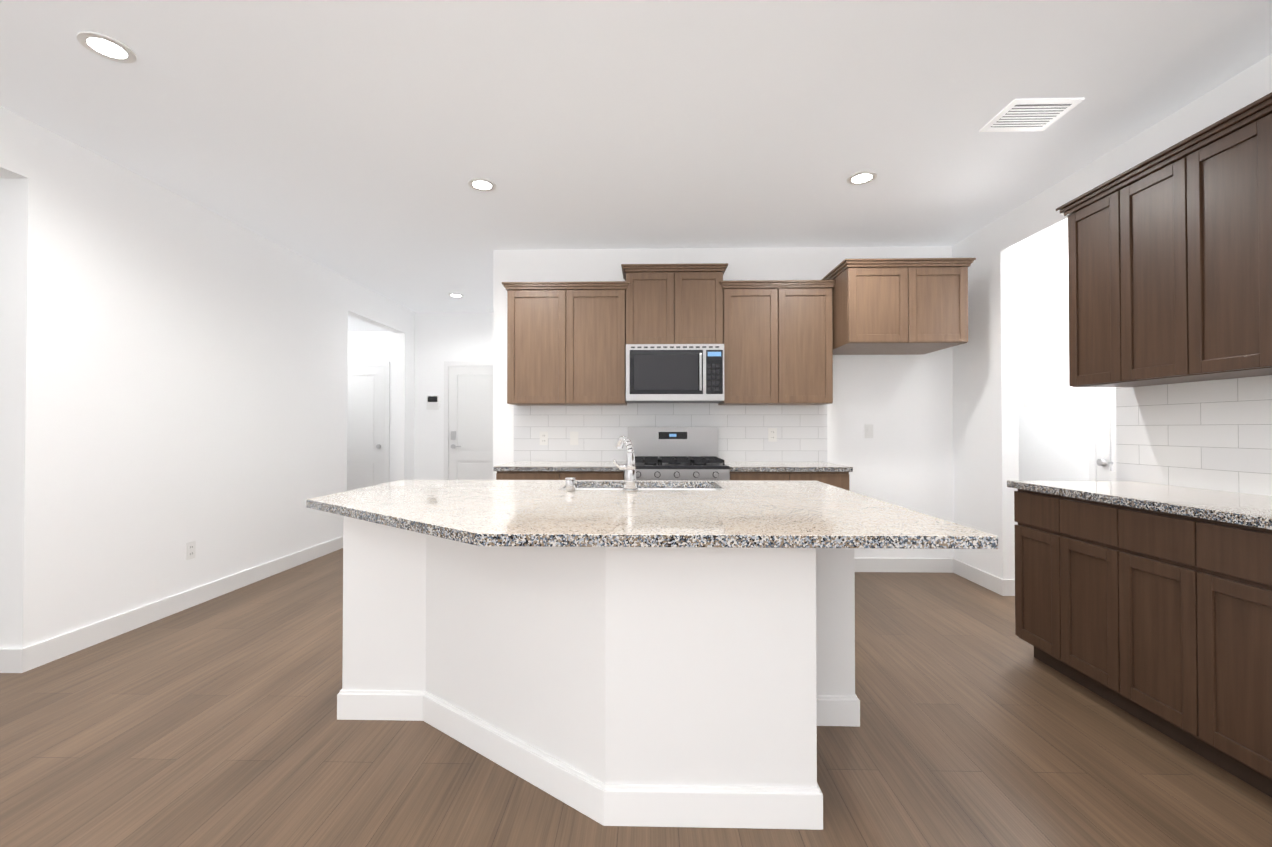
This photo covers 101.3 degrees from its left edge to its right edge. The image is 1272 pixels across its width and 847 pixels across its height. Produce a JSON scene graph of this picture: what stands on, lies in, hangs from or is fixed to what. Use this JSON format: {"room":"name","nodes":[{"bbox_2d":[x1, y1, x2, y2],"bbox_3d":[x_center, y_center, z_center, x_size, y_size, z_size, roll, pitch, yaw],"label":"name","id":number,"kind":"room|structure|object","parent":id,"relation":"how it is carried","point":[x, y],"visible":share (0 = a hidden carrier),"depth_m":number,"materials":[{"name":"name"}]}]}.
{"room":"kitchen","nodes":[
{"label":"kitchen","id":0,"kind":"room"},
{"bbox_2d":[0,177,4,543],"bbox_3d":[-3.789,-0.143,2.669,1.280,2.740,0.120,0,-1,1],"label":"wall","id":1,"kind":"structure","parent":0,"point":[2,206],"depth_m":2.60,"materials":[{"name":"white paint"}]},
{"bbox_2d":[0,648,15,672],"bbox_3d":[-3.741,1.169,2.587,1.380,0.115,0.014,0,-1,1],"label":"baseboard","id":2,"kind":"structure","parent":1,"relation":"attached to","point":[7,655],"depth_m":2.57,"materials":[{"name":"white paint"}]},
{"bbox_2d":[0,106,414,647],"bbox_3d":[-3.057,-0.128,4.053,0.120,2.740,5.700,0,-1,1],"label":"wall","id":3,"kind":"structure","parent":0,"point":[175,373],"depth_m":3.23,"materials":[{"name":"white paint"}]},
{"bbox_2d":[16,536,342,672],"bbox_3d":[-3.001,1.184,3.962,0.034,0.115,2.798,0,-1,1],"label":"baseboard","id":4,"kind":"structure","parent":3,"relation":"attached to","point":[18,660],"depth_m":3.23,"materials":[{"name":"white paint"}]},
{"bbox_2d":[186,541,195,559],"bbox_3d":[-3.004,0.856,3.521,0.008,0.115,0.070,0,-1,1],"label":"outlet","id":5,"kind":"object","parent":3,"relation":"attached to","point":[190,550],"visible":1,"depth_m":3.52,"materials":[{"name":"white plastic"}]},
{"bbox_2d":[348,315,388,330],"bbox_3d":[-4.308,-1.266,6.175,2.479,0.060,1.540,0,-1,1],"label":"ceiling","id":6,"kind":"structure","parent":0,"point":[355,324],"depth_m":6.62,"materials":[{"name":"white paint"}]},
{"bbox_2d":[348,312,492,481],"bbox_3d":[-3.228,-0.097,6.967,4.600,2.740,0.120,0,-1,1],"label":"wall","id":7,"kind":"structure","parent":0,"point":[440,338],"depth_m":6.90,"materials":[{"name":"white paint"}]},
{"bbox_2d":[347,362,389,490],"bbox_3d":[-3.720,0.227,6.890,0.920,2.090,0.049,0,-1,1],"label":"door","id":8,"kind":"structure","parent":7,"relation":"attached to","point":[368,426],"depth_m":6.90,"materials":[{"name":"white paint"}]},
{"bbox_2d":[427,395,438,409],"bbox_3d":[-2.680,-0.278,6.884,0.160,0.190,0.024,0,-1,1],"label":"thermostat panel","id":9,"kind":"object","parent":7,"relation":"attached to","point":[432,402],"visible":0.93,"depth_m":6.87,"materials":[{"name":"white plastic"}]},
{"bbox_2d":[444,361,492,479],"bbox_3d":[-2.016,0.227,6.845,1.030,2.090,0.059,0,-1,1],"label":"door","id":10,"kind":"structure","parent":7,"relation":"attached to","point":[468,420],"depth_m":6.87,"materials":[{"name":"white paint"}]},
{"bbox_2d":[0,548,1271,846],"bbox_3d":[-1.075,1.247,1.716,9.550,0.060,10.650,0,-1,1],"label":"floor","id":11,"kind":"structure","parent":0,"point":[214,722],"depth_m":1.91,"materials":[{"name":"brown wood"}]},
{"bbox_2d":[493,470,568,479],"bbox_3d":[-0.759,0.798,4.136,0.530,0.890,0.619,0,-1,1],"label":"base cabinet","id":12,"kind":"object","parent":11,"relation":"on","point":[501,474],"depth_m":3.83,"materials":[{"name":"brown wood"}]},
{"bbox_2d":[493,462,625,469],"bbox_3d":[-0.560,0.335,4.128,0.956,0.035,0.635,0,-1,1],"label":"countertop","id":13,"kind":"structure","parent":12,"relation":"on","point":[512,465],"depth_m":3.82,"materials":[{"name":"grey stone"}]},
{"bbox_2d":[569,470,623,479],"bbox_3d":[-0.348,0.798,4.126,0.528,0.890,0.619,0,-1,1],"label":"base cabinet","id":14,"kind":"object","parent":11,"relation":"on","point":[577,474],"depth_m":3.82,"materials":[{"name":"brown wood"}]},
{"bbox_2d":[337,548,859,829],"bbox_3d":[-0.164,0.778,2.184,2.138,0.890,1.203,0,-1,1],"label":"kitchen island","id":15,"kind":"object","parent":11,"relation":"on","point":[630,650],"depth_m":1.60,"materials":[{"name":"white paint"}]},
{"bbox_2d":[306,480,997,551],"bbox_3d":[-0.172,0.313,2.081,2.230,0.033,1.443,0,-1,1],"label":"island countertop","id":16,"kind":"structure","parent":15,"relation":"on","point":[400,513],"depth_m":1.71,"materials":[{"name":"beige stone"}]},
{"bbox_2d":[616,436,637,491],"bbox_3d":[-0.042,0.178,2.356,0.104,0.243,0.140,0,-1,1],"label":"faucet","id":17,"kind":"object","parent":16,"relation":"on","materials":[{"name":"silver metal"}]},
{"bbox_2d":[570,484,713,487],"bbox_3d":[0.029,0.430,2.534,0.774,0.216,0.404,0,-1,1],"label":"sink","id":18,"kind":"object","parent":16,"relation":"in","point":[571,485],"depth_m":2.72,"materials":[{"name":"silver metal"}]},
{"bbox_2d":[624,427,729,479],"bbox_3d":[0.302,0.635,4.062,0.760,1.215,0.711,0,-1,1],"label":"range","id":19,"kind":"object","parent":11,"relation":"on","point":[675,453],"visible":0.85,"depth_m":4.37,"materials":[{"name":"silver metal"}]},
{"bbox_2d":[730,474,800,480],"bbox_3d":[0.936,0.797,4.096,0.491,0.890,0.619,0,-1,1],"label":"base cabinet","id":20,"kind":"object","parent":11,"relation":"on","point":[781,477],"depth_m":3.79,"materials":[{"name":"brown wood"}]},
{"bbox_2d":[801,474,848,489],"bbox_3d":[1.339,0.797,4.087,0.432,0.890,0.619,0,-1,1],"label":"base cabinet","id":21,"kind":"object","parent":11,"relation":"on","point":[838,480],"depth_m":3.78,"materials":[{"name":"brown wood"}]},
{"bbox_2d":[724,462,852,473],"bbox_3d":[1.130,0.335,4.089,0.882,0.035,0.635,0,-1,1],"label":"countertop","id":22,"kind":"structure","parent":21,"relation":"on","point":[735,467],"depth_m":3.80,"materials":[{"name":"grey stone"}]},
{"bbox_2d":[1014,488,1046,664],"bbox_3d":[2.302,0.781,2.568,0.619,0.890,0.358,0,-1,1],"label":"base cabinet","id":23,"kind":"object","parent":11,"relation":"on","point":[1030,538],"depth_m":2.65,"materials":[{"name":"brown wood"}]},
{"bbox_2d":[1043,492,1102,697],"bbox_3d":[2.295,0.778,2.289,0.619,0.890,0.412,0,-1,1],"label":"base cabinet","id":24,"kind":"object","parent":11,"relation":"on","point":[1071,527],"depth_m":2.39,"materials":[{"name":"brown wood"}]},
{"bbox_2d":[1099,504,1174,739],"bbox_3d":[2.288,0.775,1.985,0.619,0.890,0.412,0,-1,1],"label":"base cabinet","id":25,"kind":"object","parent":11,"relation":"on","point":[1150,604],"depth_m":2.08,"materials":[{"name":"brown wood"}]},
{"bbox_2d":[1171,516,1271,797],"bbox_3d":[2.281,0.772,1.680,0.619,0.890,0.411,0,-1,1],"label":"base cabinet","id":26,"kind":"object","parent":11,"relation":"on","point":[1221,573],"depth_m":1.76,"materials":[{"name":"brown wood"}]},
{"bbox_2d":[1007,480,1271,531],"bbox_3d":[2.263,0.306,1.381,0.640,0.035,2.788,0,-1,1],"label":"countertop","id":27,"kind":"structure","parent":26,"relation":"on","point":[1249,510],"depth_m":2.09,"materials":[{"name":"grey stone"}]},
{"bbox_2d":[1271,532,1271,715],"bbox_3d":[2.274,0.769,1.375,0.619,0.890,0.410,0,-1,1],"label":"base cabinet","id":28,"kind":"object","parent":11,"relation":"on","point":[1271,532],"depth_m":1.62,"materials":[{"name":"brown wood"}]},
{"bbox_2d":[0,0,1271,312],"bbox_3d":[-1.075,-1.552,1.745,9.550,0.060,10.650,0,-1,1],"label":"ceiling","id":29,"kind":"structure","parent":0,"point":[362,142],"depth_m":2.52,"materials":[{"name":"white paint"}]},
{"bbox_2d":[77,31,136,62],"bbox_3d":[-2.132,-1.516,2.105,0.170,0.006,0.170,0,-1,1],"label":"recessed light","id":30,"kind":"object","parent":29,"relation":"in","point":[106,47],"visible":1,"depth_m":2.10,"materials":[{"name":"white plastic"}]},
{"bbox_2d":[448,293,463,296],"bbox_3d":[-2.071,-1.474,6.004,0.170,0.006,0.170,0,-1,1],"label":"recessed light","id":31,"kind":"object","parent":29,"relation":"in","point":[455,295],"visible":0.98,"depth_m":6.00,"materials":[{"name":"white"}]},
{"bbox_2d":[468,178,495,191],"bbox_3d":[-0.969,-1.503,3.288,0.170,0.006,0.170,0,-1,1],"label":"recessed light","id":32,"kind":"object","parent":29,"relation":"in","point":[482,184],"visible":1,"depth_m":3.28,"materials":[{"name":"white plastic"}]},
{"bbox_2d":[847,171,876,184],"bbox_3d":[1.384,-1.504,3.198,0.170,0.006,0.170,0,-1,1],"label":"recessed light","id":33,"kind":"object","parent":29,"relation":"in","point":[861,177],"visible":1,"depth_m":3.19,"materials":[{"name":"white plastic"}]},
{"bbox_2d":[979,98,1084,131],"bbox_3d":[1.930,-1.508,2.560,0.320,0.010,0.260,0,-1,1],"label":"ceiling vent","id":34,"kind":"object","parent":29,"relation":"in","point":[1038,114],"visible":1,"depth_m":2.54,"materials":[{"name":"white metal"}]},
{"bbox_2d":[493,246,953,557],"bbox_3d":[0.780,-0.123,4.488,4.010,2.740,0.120,0,-1,1],"label":"wall","id":35,"kind":"structure","parent":0,"point":[903,405],"depth_m":4.40,"materials":[{"name":"white paint"}]},
{"bbox_2d":[505,286,576,405],"bbox_3d":[-0.756,-0.618,4.296,0.530,0.925,0.329,0,-1,1],"label":"upper cabinet","id":36,"kind":"object","parent":35,"relation":"attached to","point":[542,320],"depth_m":4.14,"materials":[{"name":"brown wood"}]},
{"bbox_2d":[573,286,628,404],"bbox_3d":[-0.345,-0.618,4.286,0.528,0.925,0.329,0,-1,1],"label":"upper cabinet","id":37,"kind":"object","parent":35,"relation":"attached to","point":[602,311],"depth_m":4.13,"materials":[{"name":"brown wood"}]},
{"bbox_2d":[625,266,684,343],"bbox_3d":[0.144,-0.916,4.278,0.442,0.600,0.329,0,-1,1],"label":"upper cabinet","id":38,"kind":"object","parent":35,"relation":"attached to","point":[656,293],"depth_m":4.12,"materials":[{"name":"brown wood"}]},
{"bbox_2d":[626,344,723,402],"bbox_3d":[0.305,-0.393,4.207,0.760,0.437,0.451,0,-1,1],"label":"microwave","id":39,"kind":"object","parent":38,"relation":"attached to","point":[674,373],"visible":1,"depth_m":4.03,"materials":[{"name":"grey metal"}]},
{"bbox_2d":[514,403,826,461],"bbox_3d":[0.283,0.016,4.434,2.660,1.260,0.006,0,-1,1],"label":"backsplash","id":40,"kind":"structure","parent":35,"relation":"attached to","point":[743,432],"depth_m":4.43,"materials":[{"name":"tile"}]},
{"bbox_2d":[540,432,547,444],"bbox_3d":[-0.786,0.126,4.450,0.070,0.115,0.008,0,-1,1],"label":"electrical outlet","id":41,"kind":"object","parent":40,"relation":"attached to","point":[543,438],"visible":1,"depth_m":4.45,"materials":[{"name":"white plastic"}]},
{"bbox_2d":[570,432,577,444],"bbox_3d":[-0.527,0.126,4.443,0.070,0.115,0.010,0,-1,1],"label":"electrical outlet","id":42,"kind":"object","parent":40,"relation":"attached to","point":[573,438],"visible":1,"depth_m":4.44,"materials":[{"name":"white plastic"}]},
{"bbox_2d":[768,428,776,441],"bbox_3d":[1.153,0.096,4.405,0.070,0.115,0.008,0,-1,1],"label":"electrical outlet","id":43,"kind":"object","parent":40,"relation":"attached to","point":[772,434],"visible":1,"depth_m":4.40,"materials":[{"name":"white plastic"}]},
{"bbox_2d":[685,266,724,345],"bbox_3d":[0.469,-0.916,4.270,0.444,0.600,0.329,0,-1,1],"label":"upper cabinet","id":44,"kind":"object","parent":35,"relation":"attached to","point":[704,285],"depth_m":4.11,"materials":[{"name":"brown wood"}]},
{"bbox_2d":[718,282,788,404],"bbox_3d":[0.936,-0.618,4.256,0.484,0.925,0.329,0,-1,1],"label":"upper cabinet","id":45,"kind":"object","parent":35,"relation":"attached to","point":[783,341],"depth_m":4.10,"materials":[{"name":"brown wood"}]},
{"bbox_2d":[789,282,836,404],"bbox_3d":[1.302,-0.618,4.248,0.484,0.925,0.329,0,-1,1],"label":"upper cabinet","id":46,"kind":"object","parent":35,"relation":"attached to","point":[811,352],"depth_m":4.09,"materials":[{"name":"brown wood"}]},
{"bbox_2d":[865,424,872,437],"bbox_3d":[1.963,0.066,4.392,0.070,0.115,0.010,0,-1,1],"label":"light switch","id":47,"kind":"object","parent":35,"relation":"attached to","point":[868,430],"visible":1,"depth_m":4.39,"materials":[{"name":"white plastic"}]},
{"bbox_2d":[825,262,920,354],"bbox_3d":[1.795,-0.868,4.094,0.489,0.570,0.619,0,-1,1],"label":"upper cabinet","id":48,"kind":"object","parent":35,"relation":"attached to","point":[877,305],"depth_m":3.79,"materials":[{"name":"brown wood"}]},
{"bbox_2d":[854,558,951,572],"bbox_3d":[2.123,1.188,4.375,1.080,0.115,0.014,0,-1,1],"label":"baseboard","id":49,"kind":"structure","parent":35,"relation":"attached to","point":[930,565],"depth_m":4.37,"materials":[{"name":"white paint"}]},
{"bbox_2d":[881,262,972,354],"bbox_3d":[2.166,-0.868,4.085,0.489,0.570,0.619,0,-1,1],"label":"upper cabinet","id":50,"kind":"object","parent":35,"relation":"attached to","point":[944,285],"depth_m":3.78,"materials":[{"name":"brown wood"}]},
{"bbox_2d":[1017,237,1088,480],"bbox_3d":[3.518,-0.127,4.173,0.120,2.740,5.150,0,-1,1],"label":"wall","id":51,"kind":"structure","parent":0,"point":[1053,434],"depth_m":4.38,"materials":[{"name":"white paint"}]},
{"bbox_2d":[1088,387,1116,480],"bbox_3d":[3.411,0.191,3.498,0.061,2.090,0.920,0,-1,1],"label":"door","id":52,"kind":"structure","parent":51,"relation":"attached to","point":[1102,428],"depth_m":3.84,"materials":[{"name":"white paint"}]},
{"bbox_2d":[952,54,1271,578],"bbox_3d":[2.631,-0.166,0.451,0.120,2.740,7.865,0,-1,1],"label":"wall","id":53,"kind":"structure","parent":0,"point":[985,421],"depth_m":3.79,"materials":[{"name":"white paint"}]},
{"bbox_2d":[952,558,1011,595],"bbox_3d":[2.663,1.184,4.043,0.044,0.115,0.584,0,-1,1],"label":"baseboard","id":54,"kind":"structure","parent":53,"relation":"attached to","point":[1003,587],"depth_m":3.96,"materials":[{"name":"white paint"}]},
{"bbox_2d":[1063,188,1102,386],"bbox_3d":[2.447,-0.659,2.580,0.329,0.930,0.358,0,-1,1],"label":"upper cabinet","id":55,"kind":"object","parent":53,"relation":"attached to","point":[1085,218],"depth_m":2.66,"materials":[{"name":"brown wood"}]},
{"bbox_2d":[1103,156,1207,386],"bbox_3d":[2.440,-0.662,2.301,0.329,0.930,0.412,0,-1,1],"label":"upper cabinet","id":56,"kind":"object","parent":53,"relation":"attached to","point":[1135,206],"depth_m":2.39,"materials":[{"name":"brown wood"}]},
{"bbox_2d":[1116,375,1271,495],"bbox_3d":[2.589,0.114,1.382,0.006,1.000,2.930,0,-1,1],"label":"backsplash","id":57,"kind":"structure","parent":53,"relation":"attached to","point":[1213,434],"depth_m":2.42,"materials":[{"name":"tile"}]},
{"bbox_2d":[1167,112,1271,379],"bbox_3d":[2.433,-0.665,1.996,0.329,0.930,0.412,0,-1,1],"label":"upper cabinet","id":58,"kind":"object","parent":53,"relation":"attached to","point":[1209,257],"depth_m":2.07,"materials":[{"name":"brown wood"}]},
{"bbox_2d":[1247,100,1271,371],"bbox_3d":[2.426,-0.668,1.692,0.329,0.930,0.411,0,-1,1],"label":"upper cabinet","id":59,"kind":"object","parent":53,"relation":"attached to","point":[1259,121],"depth_m":1.89,"materials":[{"name":"brown wood"}]}
]}

